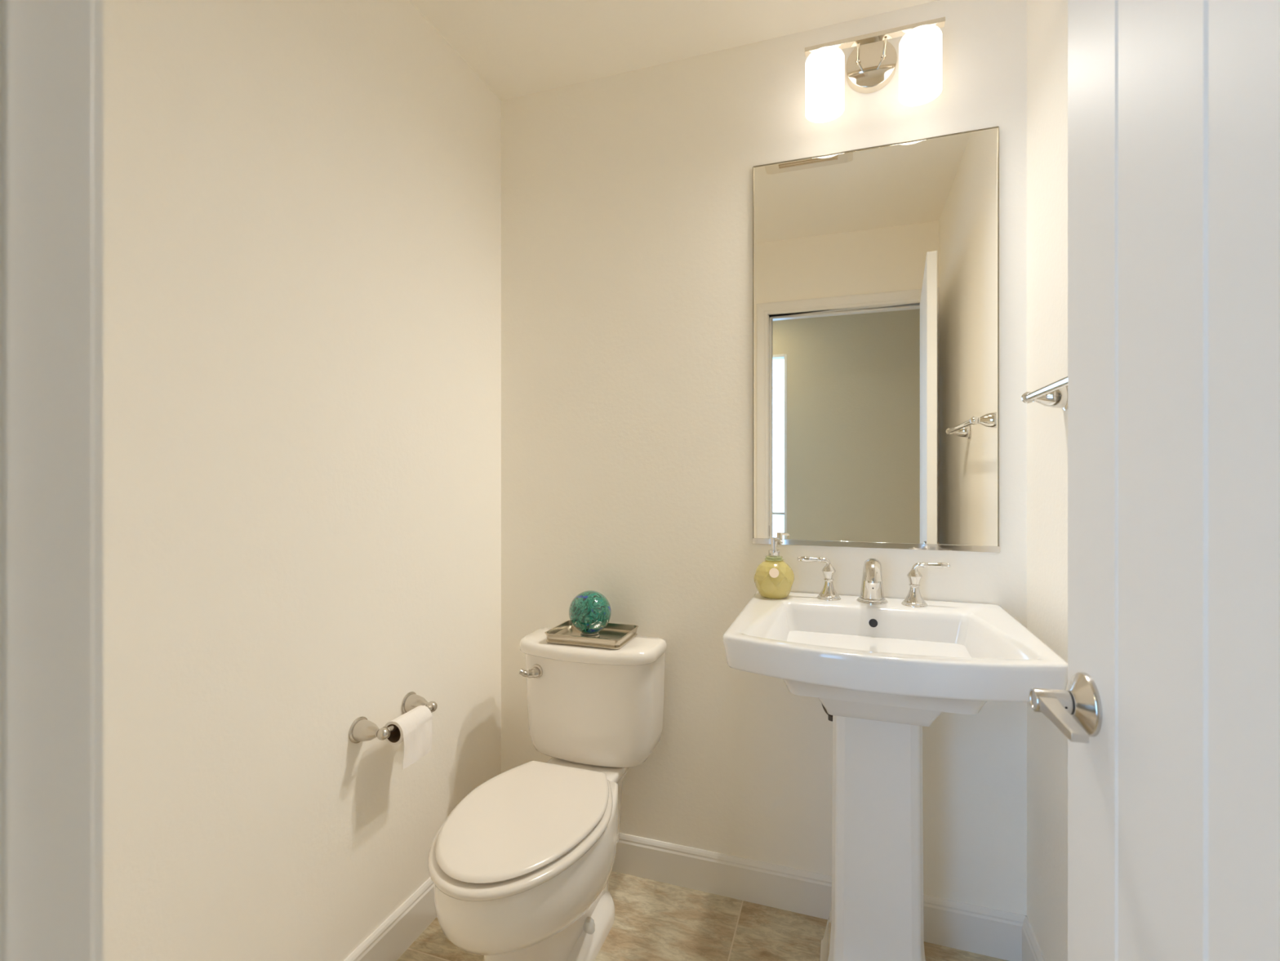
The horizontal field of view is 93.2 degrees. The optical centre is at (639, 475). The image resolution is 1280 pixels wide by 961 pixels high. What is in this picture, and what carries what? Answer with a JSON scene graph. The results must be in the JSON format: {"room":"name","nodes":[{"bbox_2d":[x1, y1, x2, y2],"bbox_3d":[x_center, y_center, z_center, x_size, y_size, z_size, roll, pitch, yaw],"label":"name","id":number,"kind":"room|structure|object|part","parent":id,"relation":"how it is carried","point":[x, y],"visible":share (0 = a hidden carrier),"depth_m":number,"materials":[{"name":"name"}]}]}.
{"room":"bathroom","nodes":[
{"label":"bathroom","id":0,"kind":"room"},
{"bbox_2d":[102,0,501,960],"bbox_3d":[-0.777,-0.013,1.234,0.120,2.441,1.635,0,0,19],"label":"wall","id":1,"kind":"structure","parent":0,"point":[302,198],"depth_m":1.23,"materials":[{"name":"white paint"}]},
{"bbox_2d":[343,877,436,960],"bbox_3d":[-0.695,1.151,1.267,0.014,0.113,1.520,0,0,19],"label":"baseboard","id":2,"kind":"structure","parent":1,"relation":"attached to","point":[388,941],"depth_m":1.53,"materials":[{"name":"white paint"}]},
{"bbox_2d":[348,691,437,743],"bbox_3d":[-0.587,0.591,1.474,0.084,0.058,0.230,0,0,19],"label":"toilet paper holder","id":3,"kind":"object","parent":1,"relation":"attached to","point":[362,729],"visible":0.87,"depth_m":1.39,"materials":[{"name":"silver metal"}]},
{"bbox_3d":[-0.615,0.591,1.393,0.084,0.058,0.058,0,0,19],"label":"post","id":4,"kind":"part","parent":3,"relation":"part of","materials":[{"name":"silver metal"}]},
{"bbox_2d":[384,705,432,769],"bbox_3d":[-0.559,0.629,1.462,0.059,0.110,0.105,0,0,19],"label":"toilet paper roll","id":5,"kind":"object","parent":3,"relation":"hanging from","point":[415,726],"visible":0.98,"depth_m":1.45,"materials":[{"name":"white paper"}]},
{"bbox_3d":[-0.560,0.591,1.556,0.084,0.058,0.058,0,0,19],"label":"post","id":6,"kind":"part","parent":3,"relation":"part of","materials":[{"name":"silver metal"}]},
{"bbox_2d":[408,0,937,100],"bbox_3d":[-0.037,-1.263,0.269,3.496,0.060,3.225,0,0,19],"label":"ceiling","id":7,"kind":"structure","parent":0,"point":[517,48],"depth_m":1.67,"materials":[{"name":"white paint"}]},
{"bbox_2d":[396,871,1007,960],"bbox_3d":[-0.037,1.238,0.269,3.496,0.060,3.225,0,0,19],"label":"floor","id":8,"kind":"structure","parent":0,"point":[655,920],"depth_m":1.60,"materials":[{"name":"tile"}]},
{"bbox_2d":[427,627,666,960],"bbox_3d":[-0.229,0.840,1.493,0.416,0.736,0.754,0,0,19],"label":"toilet","id":9,"kind":"object","parent":8,"relation":"on","point":[520,868],"visible":1,"depth_m":1.41,"materials":[{"name":"white ceramic"}]},
{"bbox_3d":[-0.266,0.790,1.364,0.366,0.018,0.487,0,0,19],"label":"seat","id":10,"kind":"part","parent":9,"relation":"part of","materials":[{"name":"beige plastic"}]},
{"bbox_3d":[-0.264,0.771,1.372,0.342,0.014,0.469,0,0,19],"label":"seat lid","id":11,"kind":"part","parent":9,"relation":"part of","materials":[{"name":"beige plastic"}]},
{"bbox_3d":[-0.305,0.554,1.703,0.059,0.039,0.051,0,0,19],"label":"flush lever","id":12,"kind":"part","parent":9,"relation":"part of","materials":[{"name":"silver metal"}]},
{"bbox_2d":[544,619,638,648],"bbox_3d":[-0.137,0.457,1.744,0.231,0.028,0.173,0,0,19],"label":"metal tray","id":13,"kind":"object","parent":9,"relation":"on","point":[613,636],"visible":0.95,"depth_m":1.71,"materials":[{"name":"grey metal"}]},
{"bbox_2d":[568,590,611,637],"bbox_3d":[-0.145,0.399,1.752,0.123,0.131,0.123,0,0,19],"label":"glass orb","id":14,"kind":"object","parent":13,"relation":"on","point":[589,611],"visible":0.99,"depth_m":1.71,"materials":[{"name":"teal glass"}]},
{"bbox_3d":[-0.147,0.490,1.734,0.416,0.036,0.199,0,0,19],"label":"tank lid","id":15,"kind":"part","parent":9,"relation":"part of","materials":[{"name":"white ceramic"}]},
{"bbox_3d":[-0.140,0.654,1.754,0.394,0.301,0.203,0,0,19],"label":"tank","id":16,"kind":"part","parent":9,"relation":"part of","materials":[{"name":"white ceramic"}]},
{"bbox_2d":[722,591,1067,960],"bbox_3d":[0.527,0.766,1.349,0.608,0.883,0.571,0,0,19],"label":"pedestal sink","id":17,"kind":"object","parent":8,"relation":"on","point":[882,673],"visible":0.96,"depth_m":1.30,"materials":[{"name":"white ceramic"}]},
{"bbox_2d":[754,537,794,598],"bbox_3d":[0.360,0.245,1.625,0.105,0.160,0.109,0,0,19],"label":"soap dispenser","id":18,"kind":"object","parent":17,"relation":"on","point":[774,578],"visible":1,"depth_m":1.59,"materials":[{"name":"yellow glass"}]},
{"bbox_2d":[754,560,794,598],"bbox_3d":[0.360,0.276,1.626,0.105,0.098,0.108,0,0,19],"label":"bottle","id":19,"kind":"object","parent":18,"relation":"attached to","point":[773,579],"depth_m":1.59,"materials":[{"name":"yellow glass"}]},
{"bbox_2d":[797,555,950,607],"bbox_3d":[0.589,0.268,1.541,0.366,0.115,0.123,0,0,19],"label":"faucet","id":20,"kind":"object","parent":17,"relation":"on","point":[872,592],"visible":1,"depth_m":1.53,"materials":[{"name":"silver metal"}]},
{"bbox_3d":[0.463,0.227,1.607,0.086,0.022,0.015,0,0,12],"label":"lever","id":21,"kind":"part","parent":20,"relation":"part of","materials":[{"name":"silver metal"}]},
{"bbox_3d":[0.500,0.280,1.601,0.061,0.091,0.061,0,0,19],"label":"handle","id":22,"kind":"part","parent":20,"relation":"part of","materials":[{"name":"silver metal"}]},
{"bbox_3d":[0.592,0.268,1.540,0.076,0.115,0.123,0,0,19],"label":"spout","id":23,"kind":"part","parent":20,"relation":"part of","materials":[{"name":"silver metal"}]},
{"bbox_3d":[0.690,0.280,1.521,0.061,0.091,0.061,0,0,19],"label":"handle","id":24,"kind":"part","parent":20,"relation":"part of","materials":[{"name":"silver metal"}]},
{"bbox_3d":[0.725,0.227,1.506,0.086,0.022,0.015,0,0,21],"label":"lever","id":25,"kind":"part","parent":20,"relation":"part of","materials":[{"name":"silver metal"}]},
{"bbox_2d":[722,591,1067,726],"bbox_3d":[0.527,0.423,1.349,0.608,0.197,0.571,0,0,19],"label":"basin","id":26,"kind":"object","parent":17,"relation":"in","point":[891,663],"depth_m":1.22,"materials":[{"name":"white ceramic"}]},
{"bbox_2d":[501,0,1026,915],"bbox_3d":[0.272,-0.013,1.804,1.740,2.441,0.120,0,0,19],"label":"wall","id":27,"kind":"structure","parent":0,"point":[627,197],"depth_m":1.77,"materials":[{"name":"white paint"}]},
{"bbox_2d":[611,832,1026,960],"bbox_3d":[0.251,1.151,1.740,1.500,0.113,0.014,0,0,19],"label":"baseboard","id":28,"kind":"structure","parent":27,"relation":"attached to","point":[976,929],"depth_m":1.68,"materials":[{"name":"white paint"}]},
{"bbox_2d":[804,16,945,122],"bbox_3d":[0.595,-1.046,1.550,0.329,0.214,0.150,0,0,19],"label":"vanity light","id":29,"kind":"object","parent":27,"relation":"attached to","point":[871,65],"visible":1,"depth_m":1.52,"materials":[{"name":"white glass"}]},
{"bbox_3d":[0.477,-1.010,1.562,0.097,0.142,0.097,0,0,19],"label":"lamp shade","id":30,"kind":"part","parent":29,"relation":"part of","materials":[{"name":"white glass"}]},
{"bbox_3d":[0.567,-1.100,1.571,0.012,0.012,0.075,0,0,19],"label":"arm","id":31,"kind":"part","parent":29,"relation":"part of","materials":[{"name":"silver metal"}]},
{"bbox_3d":[0.627,-1.100,1.550,0.012,0.012,0.075,0,0,19],"label":"arm","id":32,"kind":"part","parent":29,"relation":"part of","materials":[{"name":"silver metal"}]},
{"bbox_3d":[0.690,-1.010,1.489,0.097,0.142,0.097,0,0,19],"label":"lamp shade","id":33,"kind":"part","parent":29,"relation":"part of","materials":[{"name":"white glass"}]},
{"bbox_2d":[752,125,999,552],"bbox_3d":[0.611,-0.342,1.617,0.616,1.070,0.012,0,0,19],"label":"wall mirror","id":34,"kind":"object","parent":27,"relation":"attached to","point":[876,268],"visible":1,"depth_m":1.61,"materials":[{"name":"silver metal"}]},
{"bbox_2d":[1026,0,1067,960],"bbox_3d":[0.756,-0.013,0.712,0.120,2.441,1.635,0,0,19],"label":"wall","id":35,"kind":"structure","parent":0,"point":[1046,20],"depth_m":1.35,"materials":[{"name":"white paint"}]},
{"bbox_2d":[1022,915,1044,960],"bbox_3d":[0.711,1.151,0.788,0.014,0.113,1.520,0,0,19],"label":"baseboard","id":36,"kind":"structure","parent":35,"relation":"attached to","point":[1031,950],"depth_m":1.45,"materials":[{"name":"white paint"}]},
{"bbox_2d":[1021,375,1067,410],"bbox_3d":[0.760,-0.162,1.033,0.080,0.058,0.513,0,0,19],"label":"towel bar","id":37,"kind":"object","parent":35,"relation":"attached to","point":[1054,394],"visible":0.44,"depth_m":1.22,"materials":[{"name":"silver metal"}]},
{"bbox_3d":[-0.256,-0.012,0.254,1.500,2.441,0.115,0,0,19],"label":"wall","id":38,"kind":"structure","parent":0,"visible":0},
{"bbox_2d":[0,0,102,960],"bbox_3d":[0.047,0.149,0.150,0.888,2.117,0.149,0,0,19],"label":"trim","id":39,"kind":"structure","parent":38,"relation":"attached to","point":[51,51],"depth_m":0.31,"materials":[{"name":"white paint"}]},
{"bbox_3d":[0.061,0.149,0.215,0.874,2.117,0.017,0,0,19],"label":"casing","id":40,"kind":"part","parent":39,"relation":"part of","materials":[{"name":"white paint"}]},
{"bbox_2d":[1028,0,1279,960],"bbox_3d":[0.503,0.180,0.452,0.156,2.032,0.764,0,0,15],"label":"door","id":41,"kind":"structure","parent":38,"relation":"in","point":[1168,714],"depth_m":0.59,"materials":[{"name":"white paint"}]},
{"bbox_3d":[0.517,0.290,0.734,0.040,0.029,0.119,0,0,15],"label":"lever","id":42,"kind":"part","parent":41,"relation":"part of","materials":[{"name":"silver metal"}]},
{"bbox_3d":[0.559,0.290,0.770,0.020,0.077,0.077,0,0,15],"label":"handle","id":43,"kind":"part","parent":41,"relation":"part of","materials":[{"name":"silver metal"}]}
]}

